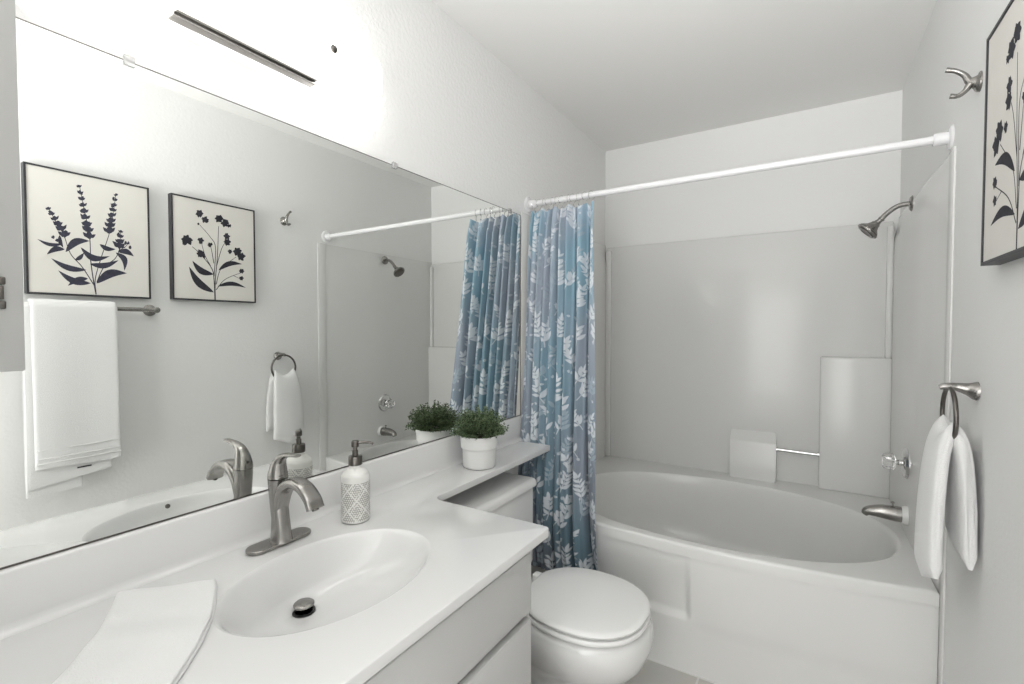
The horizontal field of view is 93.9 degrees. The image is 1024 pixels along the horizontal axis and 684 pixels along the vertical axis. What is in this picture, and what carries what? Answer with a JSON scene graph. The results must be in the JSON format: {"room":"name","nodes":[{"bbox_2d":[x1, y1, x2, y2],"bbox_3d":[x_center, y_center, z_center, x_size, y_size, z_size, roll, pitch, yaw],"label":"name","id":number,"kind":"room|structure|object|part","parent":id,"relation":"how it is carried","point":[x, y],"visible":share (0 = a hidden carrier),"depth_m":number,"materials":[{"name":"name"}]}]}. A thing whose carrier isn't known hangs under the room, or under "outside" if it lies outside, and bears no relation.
{"room":"bathroom","nodes":[
{"label":"bathroom","id":0,"kind":"room"},
{"bbox_2d":[15,0,605,474],"bbox_3d":[-0.565,0.056,1.310,0.100,2.440,4.420,1,2,32],"label":"wall","id":1,"kind":"structure","parent":0,"point":[449,112],"depth_m":1.56,"materials":[{"name":"white paint"}]},
{"bbox_2d":[0,0,24,371],"bbox_3d":[-0.904,-0.427,0.548,0.100,0.953,0.461,1,2,32],"label":"medicine cabinet","id":2,"kind":"object","parent":1,"relation":"attached to","point":[12,337],"visible":1,"depth_m":0.72,"materials":[{"name":"grey paint"}]},
{"bbox_2d":[137,0,381,106],"bbox_3d":[-0.582,-0.713,1.064,0.109,0.121,0.696,1,2,32],"label":"vanity light","id":3,"kind":"object","parent":1,"relation":"attached to","point":[273,34],"visible":1,"depth_m":1.10,"materials":[{"name":"white"}]},
{"bbox_2d":[0,17,520,569],"bbox_3d":[-0.512,-0.100,1.285,0.010,0.916,2.080,1,2,32],"label":"wall mirror","id":4,"kind":"object","parent":1,"relation":"attached to","point":[216,288],"visible":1,"depth_m":1.04,"materials":[{"name":"silver mirror"}]},
{"bbox_2d":[521,212,527,417],"bbox_3d":[0.059,0.330,2.216,0.006,1.842,0.060,1,2,32],"label":"trim","id":5,"kind":"structure","parent":1,"relation":"attached to","point":[524,217],"depth_m":2.19,"materials":[{"name":"white plastic"}]},
{"bbox_2d":[524,125,954,212],"bbox_3d":[0.701,-0.628,1.833,1.474,0.072,0.072,1,2,32],"label":"curtain rod","id":6,"kind":"object","parent":1,"relation":"attached to","point":[944,138],"visible":0.98,"depth_m":1.69,"materials":[{"name":"white metal"}]},
{"bbox_2d":[528,199,536,208],"bbox_3d":[0.097,-0.638,2.211,0.037,0.038,0.038,1,2,32],"label":"end cap","id":7,"kind":"object","parent":6,"relation":"on","point":[534,205],"depth_m":2.20,"materials":[{"name":"white plastic"}]},
{"bbox_2d":[518,200,598,570],"bbox_3d":[0.233,0.186,2.064,0.425,1.578,0.177,1,2,32],"label":"shower curtain","id":8,"kind":"object","parent":6,"relation":"hanging from","point":[558,402],"visible":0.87,"depth_m":2.05,"materials":[{"name":"fabric"}]},
{"bbox_2d":[932,131,949,146],"bbox_3d":[1.306,-0.618,1.455,0.037,0.038,0.038,1,2,32],"label":"end cap","id":9,"kind":"object","parent":6,"relation":"on","point":[938,139],"depth_m":1.44,"materials":[{"name":"white plastic"}]},
{"bbox_2d":[624,659,716,683],"bbox_3d":[0.102,1.336,0.928,1.674,0.100,4.420,1,2,32],"label":"floor","id":10,"kind":"structure","parent":0,"point":[653,672],"depth_m":1.80,"materials":[{"name":"tile"}]},
{"bbox_2d":[363,552,530,683],"bbox_3d":[-0.509,0.894,0.805,0.553,0.791,1.260,1,2,32],"label":"vanity cabinet","id":11,"kind":"object","parent":10,"relation":"on","point":[487,639],"visible":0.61,"depth_m":0.99,"materials":[{"name":"grey paint"}]},
{"bbox_2d":[0,416,549,683],"bbox_3d":[-0.282,0.467,1.136,0.576,0.208,2.085,1,2,32],"label":"countertop","id":12,"kind":"structure","parent":11,"relation":"on","point":[337,603],"depth_m":0.98,"materials":[{"name":"white stone"}]},
{"bbox_2d":[52,579,216,683],"bbox_3d":[-0.570,0.468,0.722,0.178,0.017,0.414,-1,2,-21],"label":"folded towel","id":13,"kind":"object","parent":12,"relation":"on","point":[152,635],"visible":1,"depth_m":0.74,"materials":[{"name":"white fabric"}]},
{"bbox_2d":[245,452,323,555],"bbox_3d":[-0.491,0.359,1.078,0.167,0.216,0.152,1,2,32],"label":"sink faucet","id":14,"kind":"object","parent":12,"relation":"on","point":[280,488],"visible":1,"depth_m":1.09,"materials":[{"name":"silver metal"}]},
{"bbox_3d":[-0.540,0.462,1.111,0.052,0.009,0.152,1,2,32],"label":"plate","id":15,"kind":"part","parent":14,"relation":"part of","materials":[{"name":"silver metal"}]},
{"bbox_3d":[-0.519,0.282,1.093,0.099,0.064,0.043,1,2,32],"label":"lever handle","id":16,"kind":"part","parent":14,"relation":"part of","materials":[{"name":"silver metal"}]},
{"bbox_3d":[-0.484,0.357,1.073,0.150,0.104,0.041,1,2,32],"label":"spout","id":17,"kind":"part","parent":14,"relation":"part of","materials":[{"name":"silver metal"}]},
{"bbox_2d":[212,529,430,636],"bbox_3d":[-0.360,0.523,0.980,0.324,0.106,0.452,1,2,32],"label":"sink basin","id":18,"kind":"object","parent":12,"relation":"in","point":[325,584],"depth_m":1.04,"materials":[{"name":"white ceramic"}]},
{"bbox_2d":[341,440,372,523],"bbox_3d":[-0.406,0.358,1.240,0.072,0.208,0.072,1,2,36],"label":"soap dispenser","id":19,"kind":"object","parent":12,"relation":"on","point":[355,480],"visible":1,"depth_m":1.21,"materials":[{"name":"ceramic"}]},
{"bbox_3d":[-0.406,0.283,1.238,0.015,0.024,0.015,1,2,32],"label":"pump stem","id":20,"kind":"part","parent":19,"relation":"part of","materials":[{"name":"grey metal"}]},
{"bbox_2d":[341,465,369,523],"bbox_3d":[-0.406,0.388,1.241,0.072,0.148,0.072,1,2,32],"label":"bottle","id":21,"kind":"object","parent":19,"relation":"on","point":[355,480],"depth_m":1.21,"materials":[{"name":"ceramic"}]},
{"bbox_2d":[449,404,508,469],"bbox_3d":[-0.111,0.336,1.727,0.216,0.226,0.220,1,2,32],"label":"potted plant","id":22,"kind":"object","parent":12,"relation":"on","point":[478,432],"visible":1,"depth_m":1.68,"materials":[{"name":"green plant"}]},
{"bbox_3d":[-0.118,0.391,1.727,0.137,0.115,0.137,1,2,32],"label":"pot","id":23,"kind":"part","parent":22,"relation":"part of","materials":[{"name":"white ceramic"}]},
{"bbox_3d":[-0.061,0.916,1.017,0.018,0.475,0.383,1,2,32],"label":"door","id":24,"kind":"part","parent":11,"relation":"part of","materials":[{"name":"grey paint"}]},
{"bbox_2d":[443,472,653,683],"bbox_3d":[0.109,0.907,1.637,0.714,0.720,0.476,1,2,32],"label":"toilet","id":25,"kind":"object","parent":10,"relation":"on","point":[589,626],"visible":0.47,"depth_m":1.50,"materials":[{"name":"white ceramic"}]},
{"bbox_3d":[-0.081,0.559,1.782,0.183,0.032,0.414,1,2,32],"label":"tank lid","id":26,"kind":"part","parent":25,"relation":"part of","materials":[{"name":"white ceramic"}]},
{"bbox_3d":[-0.083,0.730,1.788,0.161,0.315,0.396,1,2,32],"label":"tank","id":27,"kind":"part","parent":25,"relation":"part of","materials":[{"name":"white ceramic"}]},
{"bbox_3d":[0.245,0.852,1.586,0.405,0.024,0.384,1,2,32],"label":"lid","id":28,"kind":"part","parent":25,"relation":"part of","materials":[{"name":"white plastic"}]},
{"bbox_3d":[0.247,0.876,1.586,0.408,0.019,0.388,1,2,32],"label":"seat","id":29,"kind":"part","parent":25,"relation":"part of","materials":[{"name":"white plastic"}]},
{"bbox_3d":[0.217,1.077,1.610,0.498,0.381,0.386,1,2,32],"label":"bowl","id":30,"kind":"part","parent":25,"relation":"part of","materials":[{"name":"white ceramic"}]},
{"bbox_2d":[531,455,939,683],"bbox_3d":[0.930,0.997,2.242,1.462,0.507,1.069,1,2,32],"label":"bathtub","id":31,"kind":"object","parent":10,"relation":"on","point":[743,580],"visible":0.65,"depth_m":1.78,"materials":[{"name":"white ceramic"}]},
{"bbox_2d":[528,156,948,592],"bbox_3d":[0.958,0.081,2.263,1.474,1.347,0.992,1,2,32],"label":"shower surround","id":32,"kind":"object","parent":31,"relation":"on","point":[807,356],"visible":0.9,"depth_m":2.51,"materials":[{"name":"white plastic"}]},
{"bbox_3d":[0.344,0.071,2.647,0.026,1.347,0.992,1,2,32],"label":"panel","id":33,"kind":"part","parent":32,"relation":"part of","materials":[{"name":"blue fabric"}]},
{"bbox_3d":[0.609,0.075,3.018,0.034,1.295,0.032,1,2,32],"label":"corner post","id":34,"kind":"part","parent":32,"relation":"part of","materials":[{"name":"white plastic"}]},
{"bbox_3d":[1.212,0.080,2.669,1.422,1.327,0.035,1,2,32],"label":"panel","id":35,"kind":"part","parent":32,"relation":"part of","materials":[{"name":"white plastic"}]},
{"bbox_2d":[818,356,891,498],"bbox_3d":[1.679,0.409,2.347,0.284,0.667,0.050,1,2,32],"label":"corner shelf","id":36,"kind":"object","parent":32,"relation":"attached to","point":[855,392],"depth_m":2.32,"materials":[{"name":"white plastic"}]},
{"bbox_2d":[861,501,908,524],"bbox_3d":[1.464,0.663,1.881,0.144,0.082,0.072,1,2,32],"label":"tub spout","id":37,"kind":"object","parent":32,"relation":"attached to","point":[890,512],"visible":1,"depth_m":1.86,"materials":[{"name":"silver metal"}]},
{"bbox_3d":[1.464,0.668,1.881,0.144,0.058,0.054,1,2,32],"label":"spout","id":38,"kind":"part","parent":37,"relation":"part of","materials":[{"name":"silver metal"}]},
{"bbox_2d":[858,195,913,238],"bbox_3d":[1.476,-0.490,1.895,0.170,0.154,0.084,1,2,32],"label":"shower","id":39,"kind":"object","parent":32,"relation":"attached to","point":[870,229],"visible":1,"depth_m":1.89,"materials":[{"name":"silver metal"}]},
{"bbox_3d":[1.505,-0.513,1.877,0.104,0.067,0.019,1,2,32],"label":"arm","id":40,"kind":"part","parent":39,"relation":"part of","materials":[{"name":"silver metal"}]},
{"bbox_3d":[1.793,-0.237,2.269,0.026,0.632,0.032,1,2,32],"label":"corner post","id":41,"kind":"part","parent":32,"relation":"part of","materials":[{"name":"white plastic"}]},
{"bbox_2d":[881,448,909,478],"bbox_3d":[1.509,0.473,1.886,0.077,0.120,0.120,1,2,32],"label":"tub valve","id":42,"kind":"object","parent":32,"relation":"attached to","point":[889,461],"visible":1,"depth_m":1.87,"materials":[{"name":"silver metal"}]},
{"bbox_3d":[1.494,0.473,1.896,0.041,0.063,0.063,1,2,32],"label":"knob","id":43,"kind":"part","parent":42,"relation":"part of","materials":[{"name":"white plastic"}]},
{"bbox_3d":[1.520,0.473,1.880,0.028,0.024,0.024,1,2,32],"label":"stem","id":44,"kind":"part","parent":42,"relation":"part of","materials":[{"name":"silver metal"}]},
{"bbox_3d":[1.572,0.092,1.879,0.026,1.347,0.992,1,2,32],"label":"panel","id":45,"kind":"part","parent":32,"relation":"part of","materials":[{"name":"white plastic"}]},
{"bbox_2d":[595,471,900,562],"bbox_3d":[0.910,0.936,2.176,1.330,0.382,0.864,1,2,32],"label":"basin","id":46,"kind":"object","parent":31,"relation":"in","point":[762,522],"depth_m":2.42,"materials":[{"name":"white ceramic"}]},
{"bbox_2d":[431,0,936,150],"bbox_3d":[0.102,-1.203,0.859,1.674,0.100,4.420,1,2,32],"label":"ceiling","id":47,"kind":"structure","parent":0,"point":[626,73],"depth_m":1.95,"materials":[{"name":"white paint"}]},
{"bbox_2d":[605,90,902,250],"bbox_3d":[1.247,0.017,2.724,1.474,2.440,0.100,1,2,32],"label":"wall","id":48,"kind":"structure","parent":0,"point":[857,190],"depth_m":2.57,"materials":[{"name":"white paint"}]},
{"bbox_2d":[914,414,977,578],"bbox_3d":[1.110,0.402,1.230,0.102,0.421,0.204,1,2,32],"label":"hand towel","id":49,"kind":"object","parent":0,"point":[947,479],"visible":0.98,"depth_m":1.17,"materials":[{"name":"white fabric"}]},
{"bbox_2d":[900,0,1023,683],"bbox_3d":[0.770,0.078,0.476,0.100,2.440,4.420,1,2,32],"label":"wall","id":50,"kind":"structure","parent":0,"point":[984,639],"depth_m":1.19,"materials":[{"name":"white paint"}]},
{"bbox_2d":[937,146,956,683],"bbox_3d":[1.304,0.351,1.438,0.006,1.842,0.060,1,2,32],"label":"trim","id":51,"kind":"structure","parent":50,"relation":"attached to","point":[953,154],"depth_m":1.42,"materials":[{"name":"white plastic"}]},
{"bbox_2d":[938,382,980,438],"bbox_3d":[1.121,0.181,1.202,0.078,0.168,0.154,1,2,32],"label":"towel ring","id":52,"kind":"object","parent":50,"relation":"attached to","point":[972,390],"visible":0.87,"depth_m":1.18,"materials":[{"name":"silver metal"}]},
{"bbox_3d":[1.120,0.121,1.198,0.078,0.047,0.048,1,2,32],"label":"post","id":53,"kind":"part","parent":52,"relation":"part of","materials":[{"name":"silver metal"}]},
{"bbox_2d":[945,67,982,98],"bbox_3d":[1.147,-0.665,1.217,0.069,0.084,0.050,1,2,32],"label":"robe hook","id":54,"kind":"object","parent":50,"relation":"attached to","point":[976,82],"visible":1,"depth_m":1.21,"materials":[{"name":"silver metal"}]},
{"bbox_2d":[980,0,1023,265],"bbox_3d":[0.956,-0.414,0.886,0.032,0.498,0.398,1,2,32],"label":"picture frame","id":55,"kind":"object","parent":50,"relation":"attached to","point":[1002,229],"visible":1,"depth_m":0.96,"materials":[{"name":"grey wood"}]},
{"bbox_2d":[991,21,1023,248],"bbox_3d":[0.943,-0.389,0.889,0.001,0.445,0.309,1,2,32],"label":"print","id":56,"kind":"object","parent":55,"relation":"attached to","point":[1007,109],"depth_m":0.94,"materials":[{"name":"beige paper"}]}
]}

